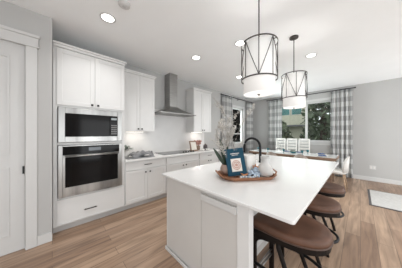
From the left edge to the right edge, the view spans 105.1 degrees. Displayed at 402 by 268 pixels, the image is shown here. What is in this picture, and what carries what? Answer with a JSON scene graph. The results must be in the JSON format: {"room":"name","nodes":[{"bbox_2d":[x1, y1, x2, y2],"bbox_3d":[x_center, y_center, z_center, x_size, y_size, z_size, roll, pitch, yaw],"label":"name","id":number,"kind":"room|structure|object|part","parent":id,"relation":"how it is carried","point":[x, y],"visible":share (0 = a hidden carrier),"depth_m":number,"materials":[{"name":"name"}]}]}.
{"room":"kitchen","nodes":[
{"label":"kitchen","id":0,"kind":"room"},
{"bbox_2d":[0,0,51,235],"bbox_3d":[-3.179,-0.050,1.420,2.600,2.900,0.860,0,0,-44],"label":"wall","id":1,"kind":"structure","parent":0,"point":[11,15],"depth_m":1.95,"materials":[{"name":"grey paint"}]},
{"bbox_2d":[0,39,24,255],"bbox_3d":[-2.394,0.162,1.569,0.787,2.456,0.126,0,0,-44],"label":"door","id":2,"kind":"structure","parent":1,"relation":"in","point":[12,55],"depth_m":1.80,"materials":[{"name":"white paint"}]},
{"bbox_3d":[-2.412,0.150,1.587,0.555,2.100,0.009,0,0,-44],"label":"panel moulding","id":3,"kind":"part","parent":2,"relation":"part of","materials":[{"name":"white paint"}]},
{"bbox_2d":[0,24,39,249],"bbox_3d":[-2.436,0.098,1.612,1.039,2.605,0.176,0,0,-44],"label":"trim","id":4,"kind":"structure","parent":1,"relation":"attached to","point":[30,41],"depth_m":1.87,"materials":[{"name":"white paint"}]},
{"bbox_2d":[37,232,51,245],"bbox_3d":[-1.988,1.341,1.962,0.134,0.118,0.016,0,0,-44],"label":"baseboard","id":5,"kind":"structure","parent":1,"relation":"attached to","point":[42,239],"depth_m":1.95,"materials":[{"name":"white paint"}]},
{"bbox_2d":[52,42,251,217],"bbox_3d":[-0.012,-0.050,4.979,6.900,2.900,0.140,0,0,-44],"label":"wall","id":6,"kind":"structure","parent":0,"point":[182,86],"depth_m":4.54,"materials":[{"name":"grey paint"}]},
{"bbox_2d":[124,68,155,131],"bbox_3d":[-1.362,-0.638,3.307,0.694,1.233,0.362,0,0,-44],"label":"upper cabinet","id":7,"kind":"object","parent":6,"relation":"attached to","point":[139,88],"visible":0.9,"depth_m":3.17,"materials":[{"name":"white paint"}]},
{"bbox_3d":[-1.389,-0.611,3.080,0.325,1.148,0.020,0,0,-44],"label":"door","id":8,"kind":"part","parent":7,"relation":"part of","materials":[{"name":"white paint"}]},
{"bbox_3d":[-1.363,-1.228,3.307,0.694,0.055,0.360,0,0,-44],"label":"crown moulding","id":9,"kind":"part","parent":7,"relation":"part of","materials":[{"name":"white paint"}]},
{"bbox_3d":[-1.152,-0.611,3.308,0.325,1.148,0.020,0,0,-44],"label":"door","id":10,"kind":"part","parent":7,"relation":"part of","materials":[{"name":"white paint"}]},
{"bbox_2d":[124,109,203,153],"bbox_3d":[-0.837,-0.061,4.077,2.600,1.078,0.011,0,0,-44],"label":"backsplash","id":11,"kind":"structure","parent":6,"relation":"attached to","point":[170,134],"depth_m":3.97,"materials":[{"name":"white tile"}]},
{"bbox_2d":[155,73,195,116],"bbox_3d":[-0.674,-0.976,3.886,1.054,1.044,0.487,0,0,-44],"label":"range hood","id":12,"kind":"object","parent":6,"relation":"attached to","point":[170,109],"visible":0.92,"depth_m":3.86,"materials":[{"name":"silver metal"}]},
{"bbox_2d":[186,87,211,132],"bbox_3d":[-0.047,-0.638,4.577,0.756,1.233,0.362,0,0,-44],"label":"upper cabinet","id":13,"kind":"object","parent":6,"relation":"attached to","point":[198,101],"visible":1,"depth_m":4.40,"materials":[{"name":"white paint"}]},
{"bbox_3d":[-0.072,-0.611,4.351,0.345,1.148,0.020,0,0,-44],"label":"door","id":14,"kind":"part","parent":13,"relation":"part of","materials":[{"name":"white paint"}]},
{"bbox_3d":[-0.047,-1.228,4.578,0.756,0.055,0.360,0,0,-44],"label":"crown moulding","id":15,"kind":"part","parent":13,"relation":"part of","materials":[{"name":"white paint"}]},
{"bbox_3d":[0.179,-0.611,4.593,0.345,1.148,0.020,0,0,-44],"label":"door","id":16,"kind":"part","parent":13,"relation":"part of","materials":[{"name":"white paint"}]},
{"bbox_2d":[232,105,243,146],"bbox_3d":[1.505,-0.297,6.388,1.010,1.655,0.160,0,0,-44],"label":"window","id":17,"kind":"structure","parent":6,"relation":"in","point":[237,121],"depth_m":6.49,"materials":[{"name":"white paint"}]},
{"bbox_3d":[1.474,-0.310,6.420,0.700,1.360,0.006,0,0,-44],"label":"glass pane","id":18,"kind":"part","parent":17,"relation":"part of","materials":[{"name":"glass"}]},
{"bbox_3d":[1.532,-1.380,6.295,2.360,0.061,0.111,0,0,-44],"label":"curtain rod","id":19,"kind":"object","parent":6,"relation":"attached to","visible":0},
{"bbox_2d":[222,95,232,158],"bbox_3d":[0.984,0.004,5.718,0.604,2.752,0.084,0,0,-44],"label":"curtain","id":20,"kind":"object","parent":19,"relation":"hanging from","point":[226,100],"visible":0.52,"depth_m":5.71,"materials":[{"name":"grey fabric"}]},
{"bbox_2d":[246,102,252,153],"bbox_3d":[2.178,0.004,6.872,0.524,2.752,0.084,0,0,-44],"label":"curtain","id":21,"kind":"object","parent":19,"relation":"hanging from","point":[249,122],"visible":0.66,"depth_m":6.80,"materials":[{"name":"grey fabric"}]},
{"bbox_2d":[0,175,401,267],"bbox_3d":[1.269,1.460,1.781,9.500,0.120,7.200,0,0,-44],"label":"floor","id":22,"kind":"structure","parent":0,"point":[370,236],"depth_m":1.96,"materials":[{"name":"brown wood"}]},
{"bbox_2d":[53,40,126,232],"bbox_3d":[-1.874,0.070,2.628,0.943,2.660,0.651,0,0,-44],"label":"tall cabinet","id":23,"kind":"object","parent":22,"relation":"on","point":[82,78],"visible":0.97,"depth_m":2.34,"materials":[{"name":"white paint"}]},
{"bbox_3d":[-1.833,-0.792,2.276,0.437,0.785,0.020,0,0,-44],"label":"door","id":24,"kind":"part","parent":23,"relation":"part of","materials":[{"name":"white paint"}]},
{"bbox_2d":[57,143,121,198],"bbox_3d":[-1.842,0.538,2.579,0.823,0.736,0.650,0,0,-44],"label":"wall oven","id":25,"kind":"object","parent":23,"relation":"in","point":[82,168],"visible":1,"depth_m":2.33,"materials":[{"name":"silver metal"}]},
{"bbox_3d":[-1.671,0.593,2.402,0.723,0.566,0.046,0,0,-44],"label":"oven door","id":26,"kind":"part","parent":25,"relation":"part of","materials":[{"name":"silver metal"}]},
{"bbox_3d":[-1.677,0.247,2.408,0.723,0.115,0.030,0,0,-44],"label":"control panel","id":27,"kind":"part","parent":25,"relation":"part of","materials":[{"name":"black glass"}]},
{"bbox_3d":[-1.672,0.555,2.403,0.673,0.420,0.044,0,0,-44],"label":"door glass","id":28,"kind":"part","parent":25,"relation":"part of","materials":[{"name":"black glass"}]},
{"bbox_3d":[-1.637,0.325,2.366,0.673,0.028,0.058,0,0,-44],"label":"door handle","id":29,"kind":"part","parent":25,"relation":"part of","materials":[{"name":"silver metal"}]},
{"bbox_2d":[57,107,121,142],"bbox_3d":[-1.853,-0.119,2.590,0.823,0.502,0.540,0,0,-44],"label":"microwave","id":30,"kind":"object","parent":23,"relation":"in","point":[73,124],"visible":1,"depth_m":2.34,"materials":[{"name":"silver metal"}]},
{"bbox_3d":[-1.719,-0.119,2.367,0.555,0.332,0.030,0,0,-44],"label":"door","id":31,"kind":"part","parent":30,"relation":"part of","materials":[{"name":"black glass"}]},
{"bbox_3d":[-1.476,-0.119,2.602,0.114,0.332,0.030,0,0,-44],"label":"control panel","id":32,"kind":"part","parent":30,"relation":"part of","materials":[{"name":"black glass"}]},
{"bbox_3d":[-1.877,-1.230,2.631,0.943,0.060,0.644,0,0,-44],"label":"crown moulding","id":33,"kind":"part","parent":23,"relation":"part of","materials":[{"name":"white paint"}]},
{"bbox_3d":[-1.674,1.103,2.429,0.873,0.345,0.020,0,0,-44],"label":"drawer","id":34,"kind":"part","parent":23,"relation":"part of","materials":[{"name":"white paint"}]},
{"bbox_3d":[-1.516,-0.792,2.581,0.434,0.785,0.020,0,0,-44],"label":"door","id":35,"kind":"part","parent":23,"relation":"part of","materials":[{"name":"white paint"}]},
{"bbox_2d":[123,158,165,209],"bbox_3d":[-1.250,0.958,3.232,0.838,0.884,0.651,0,0,-44],"label":"base cabinet","id":36,"kind":"object","parent":22,"relation":"on","point":[144,181],"visible":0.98,"depth_m":2.98,"materials":[{"name":"white paint"}]},
{"bbox_3d":[-1.200,0.982,2.886,0.405,0.587,0.020,0,0,-44],"label":"door","id":37,"kind":"part","parent":36,"relation":"part of","materials":[{"name":"white paint"}]},
{"bbox_3d":[-1.053,0.602,3.028,0.814,0.140,0.020,0,0,-44],"label":"drawer","id":38,"kind":"part","parent":36,"relation":"part of","materials":[{"name":"white paint"}]},
{"bbox_3d":[-0.906,0.982,3.170,0.405,0.587,0.020,0,0,-44],"label":"door","id":39,"kind":"part","parent":36,"relation":"part of","materials":[{"name":"white paint"}]},
{"bbox_2d":[124,148,219,161],"bbox_3d":[-0.616,0.497,3.846,2.603,0.036,0.646,0,0,-44],"label":"countertop","id":40,"kind":"structure","parent":36,"relation":"on","point":[157,156],"depth_m":3.32,"materials":[{"name":"white stone"}]},
{"bbox_2d":[124,145,133,156],"bbox_3d":[-1.505,0.352,3.107,0.274,0.253,0.213,0,0,-16],"label":"flower vase","id":41,"kind":"object","parent":40,"relation":"on","point":[126,153],"visible":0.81,"depth_m":3.07,"materials":[{"name":"white ceramic"}]},
{"bbox_2d":[126,155,154,158],"bbox_3d":[-1.188,0.472,3.044,0.520,0.012,0.170,0,0,-44],"label":"serving board","id":42,"kind":"object","parent":40,"relation":"on","point":[148,155],"visible":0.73,"depth_m":2.98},
{"bbox_2d":[128,150,153,157],"bbox_3d":[-1.239,0.415,3.155,0.423,0.135,0.324,0,0,-44],"label":"fruit bowl","id":43,"kind":"object","parent":40,"relation":"on","point":[137,154],"visible":0.97,"depth_m":3.06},
{"bbox_2d":[156,150,195,154],"bbox_3d":[-0.617,0.461,3.856,0.930,0.034,0.475,0,0,-44],"label":"cooktop","id":44,"kind":"object","parent":40,"relation":"in","point":[179,151],"visible":0.94,"depth_m":3.75,"materials":[{"name":"silver metal"}]},
{"bbox_2d":[189,141,198,150],"bbox_3d":[-0.195,0.344,4.218,0.240,0.270,0.140,0,0,-44],"label":"cookbook stand","id":45,"kind":"object","parent":40,"relation":"on","point":[193,146],"visible":0.94,"depth_m":4.20,"materials":[{"name":"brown wood"}]},
{"bbox_2d":[194,140,201,149],"bbox_3d":[-0.094,0.334,4.473,0.230,0.290,0.204,0,0,-6],"label":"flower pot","id":46,"kind":"object","parent":40,"relation":"on","point":[198,142],"visible":0.8,"depth_m":4.41,"materials":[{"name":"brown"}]},
{"bbox_2d":[164,153,198,196],"bbox_3d":[-0.598,0.958,3.865,0.975,0.884,0.644,0,0,-44],"label":"base cabinet","id":47,"kind":"object","parent":22,"relation":"on","point":[174,163],"visible":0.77,"depth_m":3.58,"materials":[{"name":"white paint"}]},
{"bbox_3d":[-0.571,0.982,3.494,0.474,0.587,0.020,0,0,-44],"label":"door","id":48,"kind":"part","parent":47,"relation":"part of","materials":[{"name":"white paint"}]},
{"bbox_3d":[-0.400,0.602,3.659,0.951,0.140,0.020,0,0,-44],"label":"drawer","id":49,"kind":"part","parent":47,"relation":"part of","materials":[{"name":"white paint"}]},
{"bbox_3d":[-0.228,0.982,3.825,0.474,0.587,0.020,0,0,-44],"label":"door","id":50,"kind":"part","parent":47,"relation":"part of","materials":[{"name":"white paint"}]},
{"bbox_2d":[199,151,217,165],"bbox_3d":[0.028,0.958,4.465,0.756,0.884,0.651,0,0,-44],"label":"base cabinet","id":51,"kind":"object","parent":22,"relation":"on","point":[208,157],"visible":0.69,"depth_m":4.21,"materials":[{"name":"white paint"}]},
{"bbox_3d":[0.092,0.982,4.134,0.364,0.587,0.020,0,0,-44],"label":"door","id":52,"kind":"part","parent":51,"relation":"part of","materials":[{"name":"white paint"}]},
{"bbox_3d":[0.224,0.602,4.262,0.732,0.140,0.020,0,0,-44],"label":"drawer","id":53,"kind":"part","parent":51,"relation":"part of","materials":[{"name":"white paint"}]},
{"bbox_3d":[0.357,0.982,4.390,0.364,0.587,0.020,0,0,-44],"label":"door","id":54,"kind":"part","parent":51,"relation":"part of","materials":[{"name":"white paint"}]},
{"bbox_2d":[162,154,338,267],"bbox_3d":[0.917,0.942,2.224,2.510,0.916,1.425,0,0,-44],"label":"kitchen island","id":55,"kind":"object","parent":22,"relation":"on","point":[210,216],"visible":0.77,"depth_m":1.40,"materials":[{"name":"paint"}]},
{"bbox_3d":[0.819,1.383,2.307,2.416,0.035,1.119,0,0,-44],"label":"shoe moulding","id":56,"kind":"part","parent":55,"relation":"part of","materials":[{"name":"white paint"}]},
{"bbox_3d":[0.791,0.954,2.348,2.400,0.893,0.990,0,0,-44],"label":"panel","id":57,"kind":"part","parent":55,"relation":"part of","materials":[{"name":"paint"}]},
{"bbox_3d":[0.135,0.583,1.287,0.026,0.055,0.375,0,0,-44],"label":"outlet rail","id":58,"kind":"part","parent":55,"relation":"part of","materials":[{"name":"white paint"}]},
{"bbox_3d":[0.327,0.954,1.141,0.064,0.893,0.098,0,0,-44],"label":"corner post","id":59,"kind":"part","parent":55,"relation":"part of","materials":[{"name":"white paint"}]},
{"bbox_2d":[162,154,338,224],"bbox_3d":[0.917,0.495,2.224,2.510,0.022,1.425,0,0,-44],"label":"island countertop","id":60,"kind":"structure","parent":55,"relation":"on","point":[285,197],"depth_m":1.43,"materials":[{"name":"white stone"}]},
{"bbox_2d":[215,169,276,181],"bbox_3d":[0.500,0.445,1.728,0.688,0.077,0.388,0,0,-7],"label":"serving tray","id":61,"kind":"object","parent":60,"relation":"on","point":[232,178],"visible":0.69,"depth_m":1.57,"materials":[{"name":"brown wood"}]},
{"bbox_2d":[210,99,254,174],"bbox_3d":[0.303,0.035,1.713,0.510,0.876,0.424,0,0,-27],"label":"potted plant","id":62,"kind":"object","parent":61,"relation":"on","point":[223,168],"visible":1,"depth_m":1.74,"materials":[{"name":"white plant"}]},
{"bbox_3d":[0.301,0.415,1.788,0.155,0.115,0.156,0,0,-44],"label":"pot","id":63,"kind":"part","parent":62,"relation":"part of","materials":[{"name":"ceramic"}]},
{"bbox_2d":[224,147,246,176],"bbox_3d":[0.387,0.321,1.728,0.240,0.320,0.103,0,0,-1],"label":"book","id":64,"kind":"object","parent":61,"relation":"in","point":[235,160],"visible":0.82,"depth_m":1.71,"materials":[{"name":"blue paper"}]},
{"bbox_3d":[0.392,0.350,1.704,0.127,0.148,0.035,0,0,-1],"label":"panel","id":65,"kind":"part","parent":64,"relation":"part of","materials":[{"name":"beige paper"}]},
{"bbox_2d":[244,154,255,170],"bbox_3d":[0.572,0.363,1.837,0.156,0.220,0.156,0,0,-44],"label":"candle jar","id":66,"kind":"object","parent":61,"relation":"on","point":[250,159],"visible":0.54,"depth_m":1.77,"materials":[{"name":"white ceramic"}]},
{"bbox_2d":[240,175,259,177],"bbox_3d":[0.515,0.460,1.613,0.227,0.030,0.070,0,0,-7],"label":"bead garland","id":67,"kind":"object","parent":61,"relation":"on","point":[242,176],"visible":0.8,"depth_m":1.61,"materials":[{"name":"white ceramic"}]},
{"bbox_2d":[247,167,260,175],"bbox_3d":[0.589,0.419,1.709,0.173,0.104,0.114,0,0,-7],"label":"crumpled napkin","id":68,"kind":"object","parent":61,"relation":"in","point":[254,171],"visible":0.79,"depth_m":1.67,"materials":[{"name":"blue fabric"}]},
{"bbox_2d":[258,156,272,176],"bbox_3d":[0.710,0.365,1.709,0.167,0.215,0.168,0,0,-44],"label":"vase","id":69,"kind":"object","parent":61,"relation":"on","point":[266,170],"visible":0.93,"depth_m":1.66,"materials":[{"name":"white ceramic"}]},
{"bbox_2d":[243,137,260,162],"bbox_3d":[0.880,0.274,2.635,0.327,0.418,0.094,0,0,30],"label":"faucet","id":70,"kind":"object","parent":60,"relation":"on","point":[249,138],"visible":0.83,"depth_m":2.59,"materials":[{"name":"black metal"}]},
{"bbox_3d":[0.470,0.895,1.579,0.760,0.770,0.020,0,0,-44],"label":"panel","id":71,"kind":"part","parent":55,"relation":"part of","materials":[{"name":"white paint"}]},
{"bbox_2d":[276,138,285,150],"bbox_3d":[2.977,0.796,5.892,0.469,1.209,0.348,0,0,-44],"label":"chair","id":72,"kind":"object","parent":22,"relation":"on","point":[284,142],"visible":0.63,"depth_m":6.02,"materials":[{"name":"beige paint"}]},
{"bbox_2d":[287,138,296,150],"bbox_3d":[3.248,0.796,5.611,0.469,1.209,0.348,0,0,-44],"label":"chair","id":73,"kind":"object","parent":22,"relation":"on","point":[287,138],"visible":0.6,"depth_m":5.74,"materials":[{"name":"beige paint"}]},
{"bbox_2d":[253,212,333,267],"bbox_3d":[0.736,1.056,1.254,0.444,0.696,0.524,0,0,-44],"label":"counter stool","id":74,"kind":"object","parent":22,"relation":"on","point":[309,236],"visible":0.74,"depth_m":1.16,"materials":[{"name":"brown leather"}]},
{"bbox_3d":[0.496,1.108,1.235,0.028,0.584,0.192,0,0,-44],"label":"leg","id":75,"kind":"part","parent":74,"relation":"part of","materials":[{"name":"black metal"}]},
{"bbox_3d":[0.762,1.108,1.492,0.028,0.584,0.192,0,0,-44],"label":"leg","id":76,"kind":"part","parent":74,"relation":"part of","materials":[{"name":"black metal"}]},
{"bbox_3d":[0.642,1.109,1.104,0.035,0.590,0.214,0,0,-40],"label":"leg","id":77,"kind":"part","parent":74,"relation":"part of","materials":[{"name":"black metal"}]},
{"bbox_3d":[0.736,0.739,1.254,0.433,0.062,0.514,0,0,-44],"label":"seat","id":78,"kind":"part","parent":74,"relation":"part of","materials":[{"name":"brown leather"}]},
{"bbox_3d":[0.889,1.109,1.342,0.214,0.590,0.035,0,0,42],"label":"leg","id":79,"kind":"part","parent":74,"relation":"part of","materials":[{"name":"black metal"}]},
{"bbox_2d":[249,149,338,182],"bbox_3d":[2.904,1.019,5.084,0.840,0.762,2.420,0,0,-44],"label":"dining table","id":80,"kind":"object","parent":22,"relation":"on","point":[312,156],"visible":0.39,"depth_m":4.63,"materials":[{"name":"brown wood"}]},
{"bbox_2d":[293,154,307,158],"bbox_3d":[2.847,0.986,4.334,0.474,0.832,0.450,0,0,-44],"label":"dining chair","id":81,"kind":"object","parent":22,"relation":"on","point":[297,155],"visible":0.1,"depth_m":4.16,"materials":[{"name":"beige fabric"}]},
{"bbox_2d":[298,139,309,152],"bbox_3d":[3.519,0.796,5.331,0.469,1.209,0.348,0,0,-44],"label":"chair","id":82,"kind":"object","parent":22,"relation":"on","point":[299,145],"visible":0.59,"depth_m":5.46,"materials":[{"name":"beige paint"}]},
{"bbox_2d":[280,194,341,266],"bbox_3d":[1.217,1.056,1.719,0.444,0.696,0.524,0,0,-44],"label":"counter stool","id":83,"kind":"object","parent":22,"relation":"on","point":[321,205],"visible":0.38,"depth_m":1.53,"materials":[{"name":"brown leather"}]},
{"bbox_3d":[1.124,1.109,1.569,0.035,0.590,0.214,0,0,-40],"label":"leg","id":84,"kind":"part","parent":83,"relation":"part of","materials":[{"name":"black metal"}]},
{"bbox_3d":[1.217,0.739,1.719,0.433,0.062,0.514,0,0,-44],"label":"seat","id":85,"kind":"part","parent":83,"relation":"part of","materials":[{"name":"brown leather"}]},
{"bbox_2d":[303,182,345,230],"bbox_3d":[1.699,1.056,2.185,0.444,0.696,0.524,0,0,-44],"label":"counter stool","id":86,"kind":"object","parent":22,"relation":"on","point":[329,189],"visible":0.41,"depth_m":2.00,"materials":[{"name":"brown leather"}]},
{"bbox_3d":[1.853,1.109,2.273,0.214,0.590,0.035,0,0,42],"label":"leg","id":87,"kind":"part","parent":86,"relation":"part of","materials":[{"name":"black metal"}]},
{"bbox_3d":[1.699,0.739,2.185,0.433,0.062,0.514,0,0,-44],"label":"seat","id":88,"kind":"part","parent":86,"relation":"part of","materials":[{"name":"brown leather"}]},
{"bbox_2d":[327,157,349,191],"bbox_3d":[3.464,0.986,3.927,0.450,0.832,0.474,0,0,-44],"label":"dining chair","id":89,"kind":"object","parent":22,"relation":"on","point":[345,167],"visible":0.62,"depth_m":3.72,"materials":[{"name":"beige fabric"}]},
{"bbox_3d":[3.449,0.958,3.943,0.450,0.084,0.420,0,0,-44],"label":"seat","id":90,"kind":"part","parent":89,"relation":"part of","materials":[{"name":"white plastic"}]},
{"bbox_3d":[3.583,0.765,3.804,0.402,0.390,0.132,0,0,-44],"label":"backrest","id":91,"kind":"part","parent":89,"relation":"part of","materials":[{"name":"white plastic"}]},
{"bbox_2d":[367,189,401,211],"bbox_3d":[4.195,1.393,2.925,1.200,0.014,1.380,0,0,-44],"label":"floor mat","id":92,"kind":"object","parent":22,"relation":"on","point":[390,201],"visible":1,"depth_m":3.18,"materials":[{"name":"white fabric"}]},
{"bbox_2d":[4,0,401,100],"bbox_3d":[1.269,-1.560,1.781,9.500,0.120,7.200,0,0,-44],"label":"ceiling","id":93,"kind":"structure","parent":0,"point":[355,42],"depth_m":2.31,"materials":[{"name":"paint"}]},
{"bbox_2d":[99,12,115,22],"bbox_3d":[-1.210,-1.496,2.001,0.184,0.006,0.184,0,0,-44],"label":"recessed light","id":94,"kind":"object","parent":93,"relation":"in","point":[106,17],"visible":1,"depth_m":1.99,"materials":[{"name":"white paint"}]},
{"bbox_2d":[118,0,129,9],"bbox_3d":[-0.888,-1.480,1.784,0.130,0.039,0.130,0,0,-44],"label":"smoke detector","id":95,"kind":"object","parent":93,"relation":"attached to","point":[123,4],"visible":1,"depth_m":1.76,"materials":[{"name":"white paint"}]},
{"bbox_2d":[192,55,200,59],"bbox_3d":[-0.095,-1.496,3.050,0.184,0.006,0.184,0,0,-44],"label":"recessed light","id":96,"kind":"object","parent":93,"relation":"in","point":[195,57],"visible":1,"depth_m":3.04,"materials":[{"name":"white"}]},
{"bbox_2d":[235,40,244,46],"bbox_3d":[0.653,-1.496,2.563,0.184,0.006,0.184,0,0,-44],"label":"recessed light","id":97,"kind":"object","parent":93,"relation":"in","point":[238,43],"visible":0.78,"depth_m":2.56,"materials":[{"name":"white"}]},
{"bbox_2d":[241,0,277,97],"bbox_3d":[0.593,-0.941,1.575,0.352,1.117,0.352,0,0,-44],"label":"pendant light","id":98,"kind":"object","parent":93,"relation":"hanging from","point":[259,52],"visible":1,"depth_m":1.45,"materials":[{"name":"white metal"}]},
{"bbox_3d":[0.593,-1.185,1.575,0.012,0.580,0.012,0,0,23],"label":"rod","id":99,"kind":"part","parent":98,"relation":"part of","materials":[{"name":"brown metal"}]},
{"bbox_3d":[0.593,-0.647,1.575,0.303,0.495,0.303,0,0,-44],"label":"lamp shade","id":100,"kind":"part","parent":98,"relation":"part of","materials":[{"name":"white fabric"}]},
{"bbox_2d":[244,90,274,96],"bbox_3d":[0.593,-0.396,1.575,0.292,0.028,0.292,0,0,-44],"label":"diffuser","id":101,"kind":"object","parent":98,"relation":"attached to","point":[247,93],"depth_m":1.56,"materials":[{"name":"white glass"}]},
{"bbox_2d":[281,35,307,108],"bbox_3d":[1.449,-0.941,2.401,0.352,1.117,0.352,0,0,-44],"label":"pendant light","id":102,"kind":"object","parent":93,"relation":"hanging from","point":[294,84],"visible":1,"depth_m":2.28,"materials":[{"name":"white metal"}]},
{"bbox_3d":[1.449,-1.185,2.401,0.012,0.580,0.012,0,0,-21],"label":"rod","id":103,"kind":"part","parent":102,"relation":"part of","materials":[{"name":"brown metal"}]},
{"bbox_3d":[1.449,-0.647,2.401,0.303,0.495,0.303,0,0,-44],"label":"lamp shade","id":104,"kind":"part","parent":102,"relation":"part of","materials":[{"name":"white fabric"}]},
{"bbox_2d":[284,106,304,108],"bbox_3d":[1.449,-0.396,2.401,0.292,0.028,0.292,0,0,-44],"label":"diffuser","id":105,"kind":"object","parent":102,"relation":"attached to","point":[285,107],"depth_m":2.41,"materials":[{"name":"white glass"}]},
{"bbox_2d":[305,53,316,57],"bbox_3d":[2.117,-1.496,2.962,0.184,0.006,0.184,0,0,-44],"label":"recessed light","id":106,"kind":"object","parent":93,"relation":"in","point":[310,55],"visible":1,"depth_m":2.96,"materials":[{"name":"white"}]},
{"bbox_2d":[252,77,401,180],"bbox_3d":[4.798,-0.050,4.856,0.150,2.900,6.720,0,0,-44],"label":"wall","id":107,"kind":"structure","parent":0,"point":[377,106],"depth_m":4.51,"materials":[{"name":"grey paint"}]},
{"bbox_2d":[282,97,330,144],"bbox_3d":[3.814,-0.403,5.810,0.160,1.625,1.990,0,0,-44],"label":"window","id":108,"kind":"structure","parent":107,"relation":"in","point":[321,100],"depth_m":5.58,"materials":[{"name":"white paint"}]},
{"bbox_3d":[3.785,-0.448,5.783,0.020,1.535,1.950,0,0,-44],"label":"casing","id":109,"kind":"part","parent":108,"relation":"part of","materials":[{"name":"white paint"}]},
{"bbox_3d":[3.789,0.355,5.786,0.090,0.110,1.990,0,0,-44],"label":"sill","id":110,"kind":"part","parent":108,"relation":"part of","materials":[{"name":"white paint"}]},
{"bbox_2d":[267,87,355,100],"bbox_3d":[3.805,-1.391,5.697,0.111,0.061,2.720,0,0,-44],"label":"curtain rod","id":111,"kind":"object","parent":107,"relation":"attached to","point":[352,87],"visible":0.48,"depth_m":5.18,"materials":[{"name":"black metal"}]},
{"bbox_2d":[268,99,281,149],"bbox_3d":[3.075,-0.001,6.403,0.084,2.762,0.544,0,0,-44],"label":"curtain","id":112,"kind":"object","parent":111,"relation":"hanging from","point":[274,106],"visible":0.67,"depth_m":6.43,"materials":[{"name":"grey fabric"}]},
{"bbox_2d":[331,88,352,177],"bbox_3d":[4.492,-0.001,4.936,0.084,2.762,0.524,0,0,-44],"label":"curtain","id":113,"kind":"object","parent":111,"relation":"hanging from","point":[341,100],"visible":0.8,"depth_m":4.90,"materials":[{"name":"grey fabric"}]},
{"bbox_2d":[335,174,401,184],"bbox_3d":[4.744,1.341,4.793,0.016,0.118,6.704,0,0,-44],"label":"baseboard","id":114,"kind":"structure","parent":107,"relation":"attached to","point":[396,182],"depth_m":4.43,"materials":[{"name":"white paint"}]},
{"label":"outside","id":115,"kind":"structure","parent":0,"visible":0},
{"bbox_3d":[14.093,1.725,19.171,33.090,0.050,52.000,0,0,-44],"label":"lawn","id":116,"kind":"structure","parent":115,"visible":0},
{"bbox_2d":[282,121,292,138],"bbox_3d":[4.949,0.405,9.571,2.092,2.603,2.071,0,0,-44],"label":"tree","id":117,"kind":"object","parent":116,"relation":"on","point":[286,133],"visible":0.22,"depth_m":9.17,"materials":[{"name":"green plant"}]},
{"bbox_2d":[282,107,310,139],"bbox_3d":[6.601,-1.000,13.534,4.300,5.400,5.300,0,0,-44],"label":"house","id":118,"kind":"structure","parent":116,"relation":"on","point":[292,117],"depth_m":10.91,"materials":[{"name":"beige"}]},
{"bbox_3d":[6.283,-1.760,11.531,0.020,0.800,0.580,0,0,-44],"label":"glass pane","id":119,"kind":"part","parent":118,"relation":"part of","materials":[{"name":"teal glass"}]},
{"bbox_3d":[5.146,-0.920,12.004,0.080,0.680,4.880,0,0,-44],"label":"balcony rail","id":120,"kind":"part","parent":118,"relation":"part of","materials":[{"name":"beige"}]},
{"bbox_3d":[6.811,-1.760,10.984,0.020,0.800,0.580,0,0,-44],"label":"glass pane","id":121,"kind":"part","parent":118,"relation":"part of","materials":[{"name":"teal glass"}]},
{"bbox_2d":[300,102,330,140],"bbox_3d":[6.202,-1.330,7.815,2.421,6.066,2.392,0,0,-44],"label":"tree","id":122,"kind":"object","parent":116,"relation":"on","point":[322,131],"visible":0.2,"depth_m":7.65,"materials":[{"name":"green plant"}]}
]}

